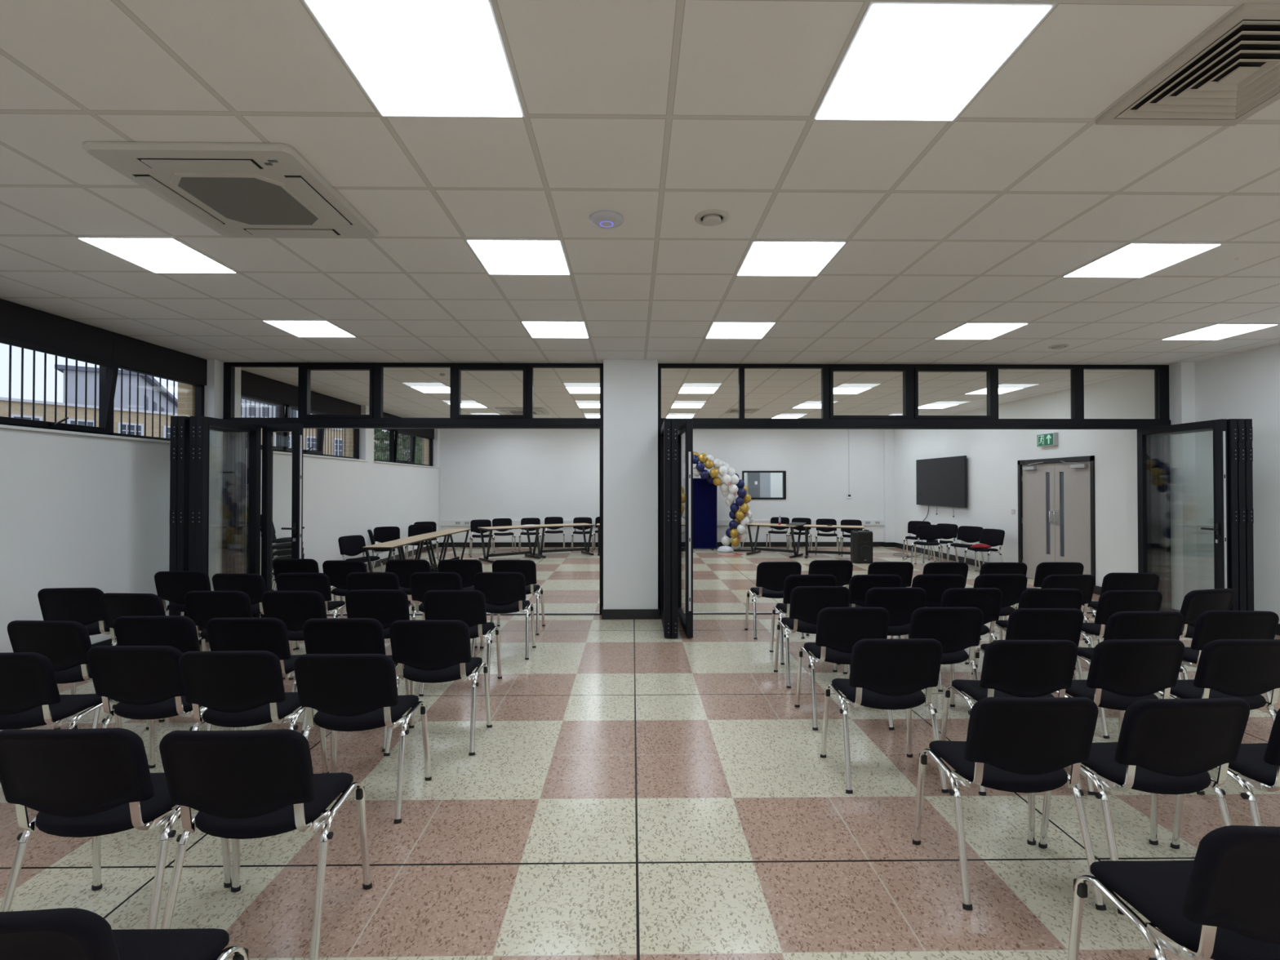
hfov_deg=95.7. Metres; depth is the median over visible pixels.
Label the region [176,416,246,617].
door
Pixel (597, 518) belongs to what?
chair
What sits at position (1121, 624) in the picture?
chair
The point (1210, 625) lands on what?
chair
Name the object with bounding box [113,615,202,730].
chair
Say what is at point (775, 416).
recessed light
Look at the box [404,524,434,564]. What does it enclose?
chair
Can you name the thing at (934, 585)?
chair
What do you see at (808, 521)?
chair
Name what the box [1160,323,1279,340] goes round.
recessed light
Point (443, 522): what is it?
trim
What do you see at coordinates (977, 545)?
jacket
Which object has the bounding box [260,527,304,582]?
chair
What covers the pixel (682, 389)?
recessed light
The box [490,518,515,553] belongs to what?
chair
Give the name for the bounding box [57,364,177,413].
building
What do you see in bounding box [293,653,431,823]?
chair
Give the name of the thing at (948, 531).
chair
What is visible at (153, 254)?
recessed light
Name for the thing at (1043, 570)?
chair
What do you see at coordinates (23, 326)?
window
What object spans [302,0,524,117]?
recessed light
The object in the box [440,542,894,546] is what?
baseboard
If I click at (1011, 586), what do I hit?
chair
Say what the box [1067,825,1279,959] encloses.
chair
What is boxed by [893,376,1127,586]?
wall
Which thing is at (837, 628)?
chair
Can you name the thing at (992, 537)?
chair
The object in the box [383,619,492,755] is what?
chair
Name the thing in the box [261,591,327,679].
chair
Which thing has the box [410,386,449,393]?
recessed light
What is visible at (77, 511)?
wall
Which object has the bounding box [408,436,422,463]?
tree
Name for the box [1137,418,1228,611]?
door
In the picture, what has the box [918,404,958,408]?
recessed light
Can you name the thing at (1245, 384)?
wall
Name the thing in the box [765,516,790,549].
chair
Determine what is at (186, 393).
wall
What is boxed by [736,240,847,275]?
recessed light
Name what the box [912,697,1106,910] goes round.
chair
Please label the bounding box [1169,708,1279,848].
chair
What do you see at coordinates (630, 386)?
wall pillar
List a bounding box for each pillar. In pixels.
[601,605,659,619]
[603,359,657,608]
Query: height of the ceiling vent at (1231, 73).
0.020 m
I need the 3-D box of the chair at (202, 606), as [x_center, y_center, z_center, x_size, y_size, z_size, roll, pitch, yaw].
[-3.244,1.257,4.618,0.557,0.825,0.484,0,-1,-2]
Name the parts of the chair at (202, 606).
seat, backrest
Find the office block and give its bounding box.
[241,399,312,417]
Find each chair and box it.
[0,652,122,729]
[0,728,231,928]
[0,907,248,959]
[7,620,148,729]
[37,587,115,644]
[86,645,241,768]
[99,592,206,651]
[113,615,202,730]
[154,570,211,651]
[159,728,372,959]
[174,650,328,818]
[184,591,284,679]
[205,617,301,730]
[212,573,295,650]
[260,514,291,546]
[260,524,303,572]
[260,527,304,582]
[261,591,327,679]
[271,555,304,591]
[272,558,337,617]
[275,573,347,649]
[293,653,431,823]
[301,617,409,751]
[322,560,367,617]
[337,534,382,572]
[345,589,410,681]
[346,572,415,619]
[367,529,395,570]
[371,526,402,567]
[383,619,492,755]
[385,559,431,595]
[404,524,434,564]
[409,572,477,648]
[411,521,439,559]
[418,590,502,696]
[438,559,493,622]
[468,519,494,556]
[471,572,536,659]
[488,560,545,635]
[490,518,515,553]
[518,517,541,551]
[542,516,564,550]
[570,517,593,551]
[592,516,599,550]
[744,561,804,639]
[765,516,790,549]
[769,574,840,664]
[773,586,850,688]
[787,517,812,553]
[795,607,894,730]
[805,560,853,635]
[814,518,839,555]
[820,638,948,793]
[839,519,862,556]
[843,586,926,674]
[848,574,902,638]
[867,561,913,586]
[890,573,968,664]
[902,520,933,559]
[905,607,983,729]
[911,524,943,564]
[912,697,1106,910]
[922,523,959,563]
[922,562,968,586]
[937,587,1002,692]
[940,640,1084,795]
[946,525,984,571]
[964,528,1004,571]
[970,608,1084,698]
[973,573,1027,639]
[979,562,1026,639]
[988,588,1084,679]
[1012,562,1086,639]
[1014,574,1095,647]
[1038,697,1249,915]
[1054,639,1185,795]
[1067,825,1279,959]
[1076,611,1183,738]
[1080,590,1163,696]
[1081,572,1159,643]
[1157,639,1279,795]
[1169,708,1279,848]
[1177,588,1235,679]
[1179,610,1279,714]
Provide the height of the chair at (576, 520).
0.825 m
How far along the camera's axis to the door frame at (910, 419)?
7.35 m
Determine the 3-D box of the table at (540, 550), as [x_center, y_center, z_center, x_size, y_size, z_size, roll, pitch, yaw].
[-1.767,1.396,13.502,1.280,0.710,0.680,0,-1,-28]
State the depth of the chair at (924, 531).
11.83 m
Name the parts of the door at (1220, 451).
handle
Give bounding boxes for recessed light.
[75,235,238,273]
[262,320,356,337]
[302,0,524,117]
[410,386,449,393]
[447,402,487,408]
[465,238,570,275]
[520,320,589,337]
[565,386,599,393]
[576,403,599,408]
[584,414,599,417]
[666,414,694,417]
[671,403,704,408]
[677,386,719,393]
[705,321,776,338]
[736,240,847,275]
[770,415,803,418]
[791,403,821,408]
[812,0,1057,121]
[833,386,871,394]
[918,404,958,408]
[933,322,1029,339]
[964,387,1023,394]
[1061,241,1223,277]
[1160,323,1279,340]
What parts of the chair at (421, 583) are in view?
rail, seat, backrest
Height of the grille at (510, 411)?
0.004 m
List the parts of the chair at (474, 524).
leg, backrest, seat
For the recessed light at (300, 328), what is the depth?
5.65 m
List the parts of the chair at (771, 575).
leg, rail, leg, seat, backrest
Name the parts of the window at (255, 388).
opening sash, opening sash, frame, sill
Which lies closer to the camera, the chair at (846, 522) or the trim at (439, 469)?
the chair at (846, 522)
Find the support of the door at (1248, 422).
on the floor
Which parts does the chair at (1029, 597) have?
rail, seat, backrest, leg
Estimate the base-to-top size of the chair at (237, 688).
0.825 m
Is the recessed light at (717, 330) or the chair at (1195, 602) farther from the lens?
the recessed light at (717, 330)
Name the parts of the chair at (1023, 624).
leg, rail, seat, backrest, leg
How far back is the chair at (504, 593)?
5.40 m
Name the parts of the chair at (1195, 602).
leg, seat, backrest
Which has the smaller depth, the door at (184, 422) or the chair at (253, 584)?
the chair at (253, 584)
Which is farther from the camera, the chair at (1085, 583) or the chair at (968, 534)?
the chair at (968, 534)
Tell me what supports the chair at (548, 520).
on the floor
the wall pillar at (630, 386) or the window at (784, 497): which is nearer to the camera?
the wall pillar at (630, 386)
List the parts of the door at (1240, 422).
hinge plate, hinge plate, hinge plate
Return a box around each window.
[0,298,218,447]
[240,369,368,461]
[373,412,439,467]
[742,471,786,499]
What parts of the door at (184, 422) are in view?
hinge plate, hinge plate, hinge plate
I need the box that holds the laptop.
[786,522,806,525]
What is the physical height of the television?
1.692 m
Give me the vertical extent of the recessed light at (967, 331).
0.012 m
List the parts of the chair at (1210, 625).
rail, leg, seat, backrest, leg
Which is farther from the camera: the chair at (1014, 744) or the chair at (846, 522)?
the chair at (846, 522)
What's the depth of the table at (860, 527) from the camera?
13.01 m
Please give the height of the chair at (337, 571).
0.825 m
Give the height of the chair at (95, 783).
0.825 m
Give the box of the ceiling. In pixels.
[0,0,1279,418]
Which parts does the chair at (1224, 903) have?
leg, rail, seat, backrest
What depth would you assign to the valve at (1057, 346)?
6.38 m
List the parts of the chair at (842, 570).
backrest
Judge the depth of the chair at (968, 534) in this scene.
11.38 m
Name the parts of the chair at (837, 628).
leg, rail, leg, seat, backrest, leg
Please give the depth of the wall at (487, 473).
15.38 m
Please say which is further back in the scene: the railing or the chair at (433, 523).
the chair at (433, 523)
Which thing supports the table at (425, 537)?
on the floor
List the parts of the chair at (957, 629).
backrest, leg, seat, rail, leg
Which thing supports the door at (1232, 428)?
on the floor
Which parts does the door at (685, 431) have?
pane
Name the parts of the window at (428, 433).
frame, opening sash, sill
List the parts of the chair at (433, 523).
leg, backrest, leg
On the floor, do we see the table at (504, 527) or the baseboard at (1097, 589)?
the table at (504, 527)
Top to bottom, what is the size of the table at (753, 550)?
0.710 m
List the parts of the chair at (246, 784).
leg, rail, leg, backrest, seat, leg, rail, leg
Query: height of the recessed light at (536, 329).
0.012 m
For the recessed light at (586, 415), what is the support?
in the ceiling
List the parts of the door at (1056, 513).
vision panel, push plate, pull handle, push plate, vision panel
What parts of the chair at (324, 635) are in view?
leg, backrest, leg, leg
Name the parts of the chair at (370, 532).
backrest, seat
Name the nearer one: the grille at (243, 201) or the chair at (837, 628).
the grille at (243, 201)
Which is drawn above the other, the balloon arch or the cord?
the balloon arch
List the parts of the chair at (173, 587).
seat, backrest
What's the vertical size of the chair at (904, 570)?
0.825 m
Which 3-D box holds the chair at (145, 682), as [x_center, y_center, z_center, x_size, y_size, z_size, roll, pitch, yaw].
[-2.547,1.242,3.105,0.557,0.825,0.484,0,-1,0]
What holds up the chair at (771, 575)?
on the floor
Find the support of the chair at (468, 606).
on the floor
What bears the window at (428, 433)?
in the wall at (77, 511)
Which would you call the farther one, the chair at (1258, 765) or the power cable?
the power cable
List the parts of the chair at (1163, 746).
leg, rail, leg, seat, leg, backrest, rail, leg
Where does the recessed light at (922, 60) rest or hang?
in the ceiling
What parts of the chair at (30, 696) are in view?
backrest, seat, rail, leg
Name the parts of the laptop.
lid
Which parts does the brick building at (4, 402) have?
pane, pane, pane, pane, pane, pane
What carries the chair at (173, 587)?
on the floor
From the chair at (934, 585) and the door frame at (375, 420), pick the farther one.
the door frame at (375, 420)
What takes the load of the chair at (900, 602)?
on the floor
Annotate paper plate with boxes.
[520,524,539,526]
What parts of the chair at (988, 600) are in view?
leg, backrest, seat, rail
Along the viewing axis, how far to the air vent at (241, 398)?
9.80 m
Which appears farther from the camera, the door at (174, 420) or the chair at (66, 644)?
the door at (174, 420)
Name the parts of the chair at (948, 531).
leg, leg, seat, backrest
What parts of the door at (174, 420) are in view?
hinge plate, hinge plate, hinge plate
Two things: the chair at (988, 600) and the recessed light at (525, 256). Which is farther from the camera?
the chair at (988, 600)
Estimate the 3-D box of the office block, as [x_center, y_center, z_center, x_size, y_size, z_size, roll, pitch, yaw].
[-56.570,-7.029,89.744,15.500,19.900,8.070,0,-1,-38]
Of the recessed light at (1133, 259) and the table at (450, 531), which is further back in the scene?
the table at (450, 531)
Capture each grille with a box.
[177,177,318,225]
[509,410,537,413]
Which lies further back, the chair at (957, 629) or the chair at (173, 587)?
the chair at (173, 587)
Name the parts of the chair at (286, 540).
backrest, rail, seat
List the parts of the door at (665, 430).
pane, hinge plate, hinge plate, hinge plate, hinge plate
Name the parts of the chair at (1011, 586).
leg, backrest, seat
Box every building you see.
[0,396,420,460]
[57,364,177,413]
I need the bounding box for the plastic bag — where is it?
[716,546,733,552]
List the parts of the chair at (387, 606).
backrest, seat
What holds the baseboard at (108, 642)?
attached to the wall at (77, 511)
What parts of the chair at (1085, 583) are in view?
backrest, leg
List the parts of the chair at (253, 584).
backrest, seat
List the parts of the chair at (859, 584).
seat, backrest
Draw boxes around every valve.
[694,208,728,226]
[1048,344,1069,350]
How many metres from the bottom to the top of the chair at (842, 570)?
0.825 m
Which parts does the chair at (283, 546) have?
backrest, rail, seat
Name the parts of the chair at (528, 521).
seat, backrest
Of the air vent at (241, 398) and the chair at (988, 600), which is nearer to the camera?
the chair at (988, 600)
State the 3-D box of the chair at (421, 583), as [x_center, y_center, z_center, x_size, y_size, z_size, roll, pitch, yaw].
[-1.903,1.266,5.569,0.557,0.825,0.484,0,-1,-1]
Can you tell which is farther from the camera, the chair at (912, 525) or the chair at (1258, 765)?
the chair at (912, 525)
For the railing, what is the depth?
5.64 m
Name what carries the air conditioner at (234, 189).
attached to the ceiling
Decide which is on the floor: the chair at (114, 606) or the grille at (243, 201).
the chair at (114, 606)
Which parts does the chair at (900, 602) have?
leg, backrest, seat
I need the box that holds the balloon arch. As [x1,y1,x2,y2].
[693,451,753,551]
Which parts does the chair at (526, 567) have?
leg, leg, backrest, seat, leg, rail, leg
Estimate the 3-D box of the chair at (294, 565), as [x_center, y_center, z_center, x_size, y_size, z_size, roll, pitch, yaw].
[-3.798,1.276,6.552,0.557,0.825,0.484,0,-1,-3]
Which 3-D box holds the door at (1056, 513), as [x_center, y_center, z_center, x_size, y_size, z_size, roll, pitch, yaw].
[6.821,0.678,9.563,0.249,2.075,1.710,0,-1,-1]
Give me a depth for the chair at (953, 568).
6.07 m
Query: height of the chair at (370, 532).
0.825 m
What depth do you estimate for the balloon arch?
14.30 m
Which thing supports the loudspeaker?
on the floor
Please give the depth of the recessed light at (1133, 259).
3.93 m
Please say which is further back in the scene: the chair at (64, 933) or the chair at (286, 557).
the chair at (286, 557)
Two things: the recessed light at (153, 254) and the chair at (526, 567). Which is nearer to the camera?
the recessed light at (153, 254)
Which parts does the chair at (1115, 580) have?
rail, seat, backrest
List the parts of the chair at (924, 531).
leg, leg, seat, backrest, leg, leg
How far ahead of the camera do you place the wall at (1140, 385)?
7.29 m
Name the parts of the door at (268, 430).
handle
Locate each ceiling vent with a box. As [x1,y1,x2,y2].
[725,408,759,413]
[1095,3,1279,125]
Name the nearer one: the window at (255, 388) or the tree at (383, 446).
the window at (255, 388)
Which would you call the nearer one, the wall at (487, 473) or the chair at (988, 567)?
the chair at (988, 567)
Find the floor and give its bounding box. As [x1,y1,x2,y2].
[0,546,1279,959]
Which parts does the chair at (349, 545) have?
backrest, seat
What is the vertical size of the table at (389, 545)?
0.710 m
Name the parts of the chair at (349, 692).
rail, leg, backrest, seat, leg, rail, leg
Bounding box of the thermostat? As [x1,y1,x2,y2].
[846,429,851,498]
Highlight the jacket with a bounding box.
[970,543,991,548]
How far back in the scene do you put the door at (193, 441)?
5.89 m
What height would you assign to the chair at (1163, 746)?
0.825 m
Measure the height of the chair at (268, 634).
0.825 m
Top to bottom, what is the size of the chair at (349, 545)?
0.825 m
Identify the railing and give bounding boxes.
[8,345,174,438]
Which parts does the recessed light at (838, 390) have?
frame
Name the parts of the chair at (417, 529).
leg, seat, backrest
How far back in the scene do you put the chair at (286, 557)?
7.87 m
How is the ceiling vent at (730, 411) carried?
in the ceiling
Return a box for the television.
[915,455,966,520]
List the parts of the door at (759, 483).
panel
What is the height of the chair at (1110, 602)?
0.825 m
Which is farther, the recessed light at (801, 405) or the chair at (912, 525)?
the chair at (912, 525)
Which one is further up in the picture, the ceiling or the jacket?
the ceiling
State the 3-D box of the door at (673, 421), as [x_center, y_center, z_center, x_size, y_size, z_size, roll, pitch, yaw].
[0.366,0.513,6.692,0.076,2.312,1.138,0,-1,0]
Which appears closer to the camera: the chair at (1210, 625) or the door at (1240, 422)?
the chair at (1210, 625)
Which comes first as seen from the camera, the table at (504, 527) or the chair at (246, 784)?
the chair at (246, 784)
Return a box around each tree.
[373,428,422,464]
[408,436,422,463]
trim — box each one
[259,611,1093,615]
[438,468,441,542]
[440,520,884,525]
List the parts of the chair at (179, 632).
backrest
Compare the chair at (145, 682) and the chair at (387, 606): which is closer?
the chair at (145, 682)
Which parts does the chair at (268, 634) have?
leg, backrest, seat, leg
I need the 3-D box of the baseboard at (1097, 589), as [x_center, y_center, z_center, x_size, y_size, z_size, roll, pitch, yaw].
[6.900,1.615,5.715,0.092,0.125,19.280,0,-1,-1]
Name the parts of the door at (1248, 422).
hinge plate, hinge plate, hinge plate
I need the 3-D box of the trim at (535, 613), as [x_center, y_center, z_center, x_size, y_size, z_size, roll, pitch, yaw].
[0.774,1.688,7.344,11.840,0.012,0.100,0,-1,-1]
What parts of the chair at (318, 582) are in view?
leg, backrest, seat, rail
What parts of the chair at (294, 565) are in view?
backrest, leg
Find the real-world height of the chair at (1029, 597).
0.825 m
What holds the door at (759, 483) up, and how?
in the wall at (776, 478)
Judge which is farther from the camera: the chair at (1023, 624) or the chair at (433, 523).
the chair at (433, 523)
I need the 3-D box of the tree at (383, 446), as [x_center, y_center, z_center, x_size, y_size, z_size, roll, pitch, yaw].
[-10.246,-1.048,23.882,2.926,6.534,2.983,0,-1,-1]
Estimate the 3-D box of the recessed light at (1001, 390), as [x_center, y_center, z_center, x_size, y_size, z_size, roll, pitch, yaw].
[5.732,-1.444,9.402,0.596,0.012,0.596,0,-1,-1]
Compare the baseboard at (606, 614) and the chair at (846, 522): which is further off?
the chair at (846, 522)
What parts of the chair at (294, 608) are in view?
leg, backrest, seat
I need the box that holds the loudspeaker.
[850,529,872,563]
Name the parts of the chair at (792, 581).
leg, rail, seat, leg, backrest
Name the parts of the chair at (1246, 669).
rail, seat, backrest, rail, leg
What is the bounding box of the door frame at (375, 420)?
[222,362,603,614]
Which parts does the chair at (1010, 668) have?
leg, rail, leg, seat, backrest, leg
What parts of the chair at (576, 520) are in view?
seat, backrest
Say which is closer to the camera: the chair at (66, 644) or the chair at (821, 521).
the chair at (66, 644)
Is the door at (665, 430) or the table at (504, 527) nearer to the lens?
the door at (665, 430)
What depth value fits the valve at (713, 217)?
3.30 m
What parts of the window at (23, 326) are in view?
handle, opening sash, frame, sill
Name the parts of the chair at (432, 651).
leg, rail, leg, backrest, seat, leg, rail, leg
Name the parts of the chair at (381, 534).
backrest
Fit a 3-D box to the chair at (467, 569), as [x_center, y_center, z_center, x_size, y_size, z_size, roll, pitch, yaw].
[-1.968,1.276,6.502,0.557,0.825,0.484,0,-1,-2]
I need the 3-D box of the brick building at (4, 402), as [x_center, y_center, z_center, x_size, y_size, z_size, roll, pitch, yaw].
[-27.715,-0.520,29.425,8.120,5.670,36.935,0,-1,30]
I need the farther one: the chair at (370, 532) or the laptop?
the laptop
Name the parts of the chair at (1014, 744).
leg, rail, leg, seat, leg, backrest, rail, leg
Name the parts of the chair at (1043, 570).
backrest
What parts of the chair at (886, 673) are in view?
leg, rail, leg, seat, backrest, leg, rail, leg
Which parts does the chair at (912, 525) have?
leg, leg, seat, backrest, leg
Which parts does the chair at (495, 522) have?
backrest, seat, leg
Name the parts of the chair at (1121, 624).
rail, seat, leg, backrest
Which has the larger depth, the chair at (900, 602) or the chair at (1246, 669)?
the chair at (900, 602)
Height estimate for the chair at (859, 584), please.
0.825 m
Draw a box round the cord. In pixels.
[720,552,742,555]
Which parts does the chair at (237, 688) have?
rail, backrest, seat, rail, leg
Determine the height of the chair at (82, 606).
0.825 m
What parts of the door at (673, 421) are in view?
hinge plate, hinge plate, hinge plate, hinge plate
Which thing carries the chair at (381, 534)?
on the floor
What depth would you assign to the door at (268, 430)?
6.68 m
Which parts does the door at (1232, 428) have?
hinge plate, hinge plate, hinge plate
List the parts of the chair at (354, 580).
backrest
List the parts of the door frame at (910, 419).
opening sash, transom frame, opening sash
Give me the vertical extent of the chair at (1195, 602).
0.825 m
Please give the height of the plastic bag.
0.152 m
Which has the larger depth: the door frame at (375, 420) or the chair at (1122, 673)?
the door frame at (375, 420)
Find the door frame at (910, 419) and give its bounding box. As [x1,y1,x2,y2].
[657,363,1171,614]
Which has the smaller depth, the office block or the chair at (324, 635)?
the chair at (324, 635)
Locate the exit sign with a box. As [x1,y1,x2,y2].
[1036,432,1057,447]
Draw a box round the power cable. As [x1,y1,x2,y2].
[893,539,922,559]
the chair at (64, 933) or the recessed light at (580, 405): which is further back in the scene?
the recessed light at (580, 405)
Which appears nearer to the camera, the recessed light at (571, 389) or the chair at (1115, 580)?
the chair at (1115, 580)
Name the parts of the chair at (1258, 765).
leg, rail, seat, leg, backrest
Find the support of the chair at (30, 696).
on the floor
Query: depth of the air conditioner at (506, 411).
11.64 m
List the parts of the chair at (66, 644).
backrest, seat, leg, leg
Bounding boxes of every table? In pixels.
[362,539,422,572]
[397,533,448,571]
[426,528,470,568]
[477,525,541,562]
[534,523,595,558]
[595,523,599,555]
[745,523,804,558]
[803,524,864,558]
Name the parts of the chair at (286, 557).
seat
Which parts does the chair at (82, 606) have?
backrest, seat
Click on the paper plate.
(531, 525)
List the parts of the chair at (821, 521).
backrest, seat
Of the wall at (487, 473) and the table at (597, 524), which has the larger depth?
the wall at (487, 473)
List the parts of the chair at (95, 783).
leg, rail, backrest, leg, seat, leg, rail, leg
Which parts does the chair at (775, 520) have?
leg, seat, backrest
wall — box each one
[0,359,439,652]
[177,382,429,465]
[439,428,894,542]
[743,472,782,497]
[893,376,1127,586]
[1125,362,1196,610]
[1194,343,1279,623]
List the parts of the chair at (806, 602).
leg, rail, leg, seat, backrest, leg, leg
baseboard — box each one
[91,542,439,646]
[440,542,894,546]
[894,542,1279,635]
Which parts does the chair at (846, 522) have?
seat, backrest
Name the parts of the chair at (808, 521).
leg, seat, backrest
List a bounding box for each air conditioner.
[82,142,377,238]
[494,407,549,414]
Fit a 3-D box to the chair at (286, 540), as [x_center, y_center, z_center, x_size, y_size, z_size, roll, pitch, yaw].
[-4.852,0.872,7.839,0.484,0.825,0.557,0,-1,-21]
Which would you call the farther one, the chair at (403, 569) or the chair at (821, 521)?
the chair at (821, 521)
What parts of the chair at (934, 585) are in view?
backrest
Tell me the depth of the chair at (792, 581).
5.24 m
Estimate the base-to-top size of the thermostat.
1.880 m
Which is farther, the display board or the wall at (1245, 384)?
the display board
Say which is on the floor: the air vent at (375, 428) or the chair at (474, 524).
the chair at (474, 524)
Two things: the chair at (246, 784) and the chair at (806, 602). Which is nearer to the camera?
the chair at (246, 784)
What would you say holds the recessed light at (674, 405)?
in the ceiling
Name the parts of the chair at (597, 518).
backrest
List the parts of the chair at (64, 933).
backrest, seat, rail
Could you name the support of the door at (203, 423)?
on the floor
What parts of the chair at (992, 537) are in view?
leg, seat, backrest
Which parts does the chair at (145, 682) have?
leg, rail, backrest, leg, seat, rail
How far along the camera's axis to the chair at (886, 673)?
3.07 m
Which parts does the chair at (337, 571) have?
seat, leg, backrest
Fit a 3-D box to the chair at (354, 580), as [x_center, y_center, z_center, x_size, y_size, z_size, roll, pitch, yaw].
[-2.496,1.266,5.570,0.557,0.825,0.484,0,-1,-2]
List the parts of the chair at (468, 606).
leg, backrest, seat, leg, rail, leg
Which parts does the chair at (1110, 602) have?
rail, seat, backrest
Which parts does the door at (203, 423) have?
hinge plate, hinge plate, hinge plate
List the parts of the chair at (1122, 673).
leg, seat, leg, backrest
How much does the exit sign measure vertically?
0.210 m
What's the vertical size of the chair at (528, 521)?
0.825 m
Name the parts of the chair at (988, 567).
backrest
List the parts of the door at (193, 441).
hinge plate, hinge plate, hinge plate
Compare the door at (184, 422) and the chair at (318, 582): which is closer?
the chair at (318, 582)
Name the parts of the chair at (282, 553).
rail, seat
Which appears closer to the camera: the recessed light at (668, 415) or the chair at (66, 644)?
the chair at (66, 644)
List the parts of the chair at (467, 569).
backrest, seat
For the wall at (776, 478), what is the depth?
17.96 m
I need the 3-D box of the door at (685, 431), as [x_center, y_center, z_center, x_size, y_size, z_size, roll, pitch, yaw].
[0.511,0.513,6.680,0.076,2.312,1.125,0,-1,-2]
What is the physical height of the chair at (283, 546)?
0.825 m
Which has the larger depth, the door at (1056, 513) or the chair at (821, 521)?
the chair at (821, 521)
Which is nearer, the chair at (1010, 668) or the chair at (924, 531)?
the chair at (1010, 668)
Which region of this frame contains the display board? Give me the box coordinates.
[693,478,717,550]
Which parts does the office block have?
pane, pane, pane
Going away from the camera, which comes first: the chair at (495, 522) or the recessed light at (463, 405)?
the recessed light at (463, 405)
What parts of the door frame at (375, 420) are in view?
opening sash, transom frame, opening sash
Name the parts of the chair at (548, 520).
backrest, seat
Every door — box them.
[168,416,235,615]
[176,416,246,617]
[188,416,249,573]
[195,416,261,644]
[261,423,304,617]
[660,418,671,637]
[671,418,677,637]
[677,418,693,637]
[748,472,770,497]
[1017,455,1095,593]
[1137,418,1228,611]
[1148,418,1239,611]
[1151,418,1246,612]
[1157,418,1253,612]
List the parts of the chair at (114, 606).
backrest, leg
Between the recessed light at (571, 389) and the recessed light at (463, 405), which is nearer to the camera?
the recessed light at (571, 389)
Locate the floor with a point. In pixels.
(632, 791)
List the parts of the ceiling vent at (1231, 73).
plate, plate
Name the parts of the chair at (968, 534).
leg, leg, seat, backrest, leg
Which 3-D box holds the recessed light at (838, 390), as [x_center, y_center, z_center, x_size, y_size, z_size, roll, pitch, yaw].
[3.332,-1.444,9.370,0.596,0.012,0.596,0,-1,-1]
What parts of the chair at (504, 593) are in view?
leg, leg, backrest, seat, leg, rail, leg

